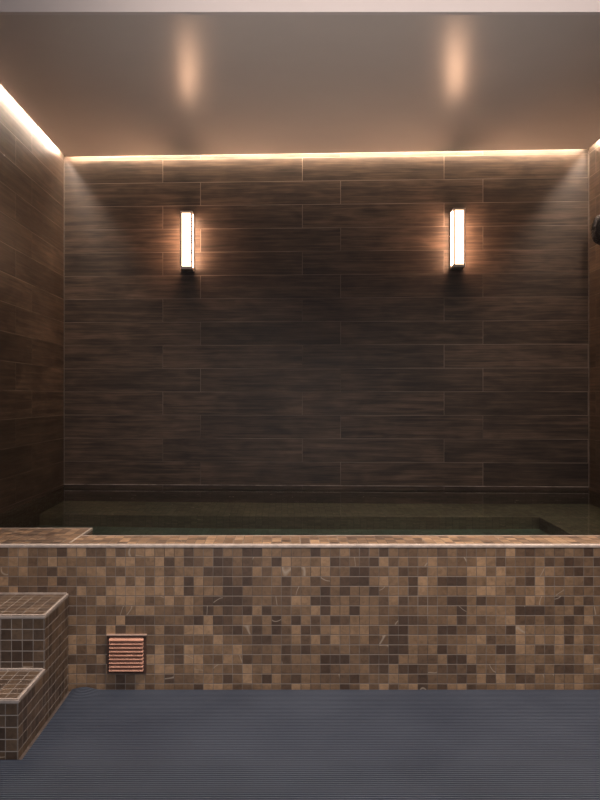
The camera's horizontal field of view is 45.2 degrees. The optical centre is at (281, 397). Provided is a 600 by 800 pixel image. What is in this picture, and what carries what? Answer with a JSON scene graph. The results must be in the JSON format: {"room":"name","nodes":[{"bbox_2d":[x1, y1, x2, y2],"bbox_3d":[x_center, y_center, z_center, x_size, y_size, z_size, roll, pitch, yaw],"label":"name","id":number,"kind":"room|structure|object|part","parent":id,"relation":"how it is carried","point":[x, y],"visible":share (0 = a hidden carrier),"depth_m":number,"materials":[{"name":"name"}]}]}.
{"room":"spa pool room","nodes":[
{"label":"spa pool room","id":0,"kind":"room"},
{"bbox_2d":[0,84,63,512],"bbox_3d":[-1.949,-0.262,2.080,0.120,4.570,8.560,0,0,0],"label":"wall","id":1,"kind":"structure","parent":0,"point":[31,164],"depth_m":5.41,"materials":[{"name":"brown wood"}]},
{"bbox_2d":[19,691,70,759],"bbox_3d":[0.345,1.563,0.771,4.469,0.120,5.942,0,0,0],"label":"floor","id":2,"kind":"structure","parent":0,"point":[68,692],"depth_m":3.28,"materials":[{"name":"brown stone"}]},
{"bbox_2d":[0,593,68,759],"bbox_3d":[-1.491,1.250,3.340,0.796,0.506,0.700,0,0,0],"label":"steps","id":3,"kind":"structure","parent":2,"relation":"on","point":[33,626],"depth_m":3.33,"materials":[{"name":"brown tile"}]},
{"bbox_2d":[0,528,599,690],"bbox_3d":[0.345,1.361,4.965,4.469,1.223,2.550,0,0,0],"label":"tub surround","id":4,"kind":"object","parent":2,"relation":"on","point":[215,612],"visible":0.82,"depth_m":3.69,"materials":[{"name":"brown tile"}]},
{"bbox_2d":[106,634,146,673],"bbox_3d":[-0.795,1.310,3.680,0.206,0.201,0.023,0,0,0],"label":"vent grille","id":5,"kind":"object","parent":4,"relation":"attached to","point":[126,653],"visible":1,"depth_m":3.68,"materials":[{"name":"orange metal"}]},
{"bbox_2d":[0,488,599,534],"bbox_3d":[0.345,0.775,5.082,4.469,0.001,2.294,0,0,0],"label":"pool water","id":6,"kind":"object","parent":4,"relation":"in","point":[109,511],"visible":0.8,"depth_m":4.87,"materials":[{"name":"green liquid"}]},
{"bbox_2d":[0,687,599,799],"bbox_3d":[0.350,1.489,2.344,4.439,0.026,2.669,0,0,0],"label":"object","id":7,"kind":"structure","parent":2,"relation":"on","point":[98,744],"depth_m":3.07,"materials":[{"name":"grey rubber"}]},
{"bbox_2d":[0,15,599,156],"bbox_3d":[0.344,-2.095,5.035,4.393,0.050,2.289,0,0,0],"label":"ceiling","id":8,"kind":"structure","parent":0,"point":[95,85],"depth_m":4.69,"materials":[{"name":"beige paint"}]},
{"bbox_2d":[0,0,599,14],"bbox_3d":[0.345,-2.308,3.876,4.469,0.477,0.030,0,0,0],"label":"trim","id":9,"kind":"structure","parent":8,"relation":"attached to","point":[7,7],"depth_m":3.86,"materials":[{"name":"paint"}]},
{"bbox_2d":[64,148,588,489],"bbox_3d":[0.345,-0.262,6.205,4.718,4.570,0.120,0,0,2],"label":"wall","id":10,"kind":"structure","parent":0,"point":[322,330],"depth_m":6.14,"materials":[{"name":"brown wood"}]},
{"bbox_2d":[64,159,64,483],"bbox_3d":[-1.886,-0.659,6.237,0.006,2.821,0.007,0,0,0],"label":"trim","id":11,"kind":"structure","parent":10,"relation":"attached to","point":[64,159],"depth_m":6.23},
{"bbox_2d":[180,211,193,270],"bbox_3d":[-0.806,-1.331,6.131,0.100,0.488,0.138,0,0,0],"label":"wall sconce","id":12,"kind":"object","parent":10,"relation":"attached to","point":[186,217],"visible":1,"depth_m":6.06,"materials":[{"name":"white glass"}]},
{"bbox_3d":[-0.849,-1.334,6.069,0.014,0.446,0.014,0,0,0],"label":"corner post","id":13,"kind":"part","parent":12,"relation":"part of","materials":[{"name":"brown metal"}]},
{"bbox_3d":[-0.806,-1.334,6.066,0.072,0.446,0.003,0,0,0],"label":"glass pane","id":14,"kind":"part","parent":12,"relation":"part of","materials":[{"name":"white glass"}]},
{"bbox_3d":[-0.763,-1.334,6.069,0.014,0.446,0.014,0,0,0],"label":"corner post","id":15,"kind":"part","parent":12,"relation":"part of","materials":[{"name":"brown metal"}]},
{"bbox_3d":[-0.760,-1.334,6.118,0.003,0.446,0.084,0,0,0],"label":"glass pane","id":16,"kind":"part","parent":12,"relation":"part of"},
{"bbox_3d":[-0.763,-1.334,6.167,0.014,0.446,0.014,0,0,0],"label":"corner post","id":17,"kind":"part","parent":12,"relation":"part of","materials":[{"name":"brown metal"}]},
{"bbox_2d":[64,484,580,486],"bbox_3d":[0.345,0.747,6.141,4.473,0.006,0.008,0,0,2],"label":"trim","id":18,"kind":"structure","parent":10,"relation":"attached to","point":[64,484],"depth_m":6.13,"materials":[{"name":"silver metal"}]},
{"bbox_2d":[450,208,464,268],"bbox_3d":[1.470,-1.331,6.034,0.100,0.488,0.138,0,0,0],"label":"wall sconce","id":19,"kind":"object","parent":10,"relation":"attached to","point":[457,215],"visible":1,"depth_m":5.97,"materials":[{"name":"white glass"}]},
{"bbox_3d":[1.427,-1.334,6.070,0.014,0.446,0.014,0,0,0],"label":"corner post","id":20,"kind":"part","parent":19,"relation":"part of","materials":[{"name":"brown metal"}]},
{"bbox_3d":[1.425,-1.334,6.021,0.003,0.446,0.084,0,0,0],"label":"glass pane","id":21,"kind":"part","parent":19,"relation":"part of","materials":[{"name":"white glass"}]},
{"bbox_3d":[1.427,-1.334,5.972,0.014,0.446,0.014,0,0,0],"label":"corner post","id":22,"kind":"part","parent":19,"relation":"part of","materials":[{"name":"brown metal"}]},
{"bbox_3d":[1.470,-1.334,5.970,0.072,0.446,0.003,0,0,0],"label":"glass pane","id":23,"kind":"part","parent":19,"relation":"part of","materials":[{"name":"white glass"}]},
{"bbox_3d":[1.513,-1.334,5.972,0.014,0.446,0.014,0,0,0],"label":"corner post","id":24,"kind":"part","parent":19,"relation":"part of","materials":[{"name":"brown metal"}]},
{"bbox_2d":[589,139,599,492],"bbox_3d":[2.640,-0.262,1.985,0.120,4.570,8.370,0,0,0],"label":"wall","id":25,"kind":"structure","parent":0,"point":[594,150],"depth_m":5.94,"materials":[{"name":"brown wood"}]},
{"bbox_2d":[588,152,588,486],"bbox_3d":[2.577,-0.659,6.046,0.006,2.821,0.007,0,0,0],"label":"trim","id":26,"kind":"structure","parent":25,"relation":"attached to","point":[588,152],"depth_m":6.05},
{"bbox_2d":[591,214,599,244],"bbox_3d":[2.550,-1.359,5.805,0.060,0.252,0.252,0,0,0],"label":"wall fixture","id":27,"kind":"object","parent":25,"relation":"attached to","point":[595,230],"visible":1,"depth_m":5.80,"materials":[{"name":"metal"}]}
]}

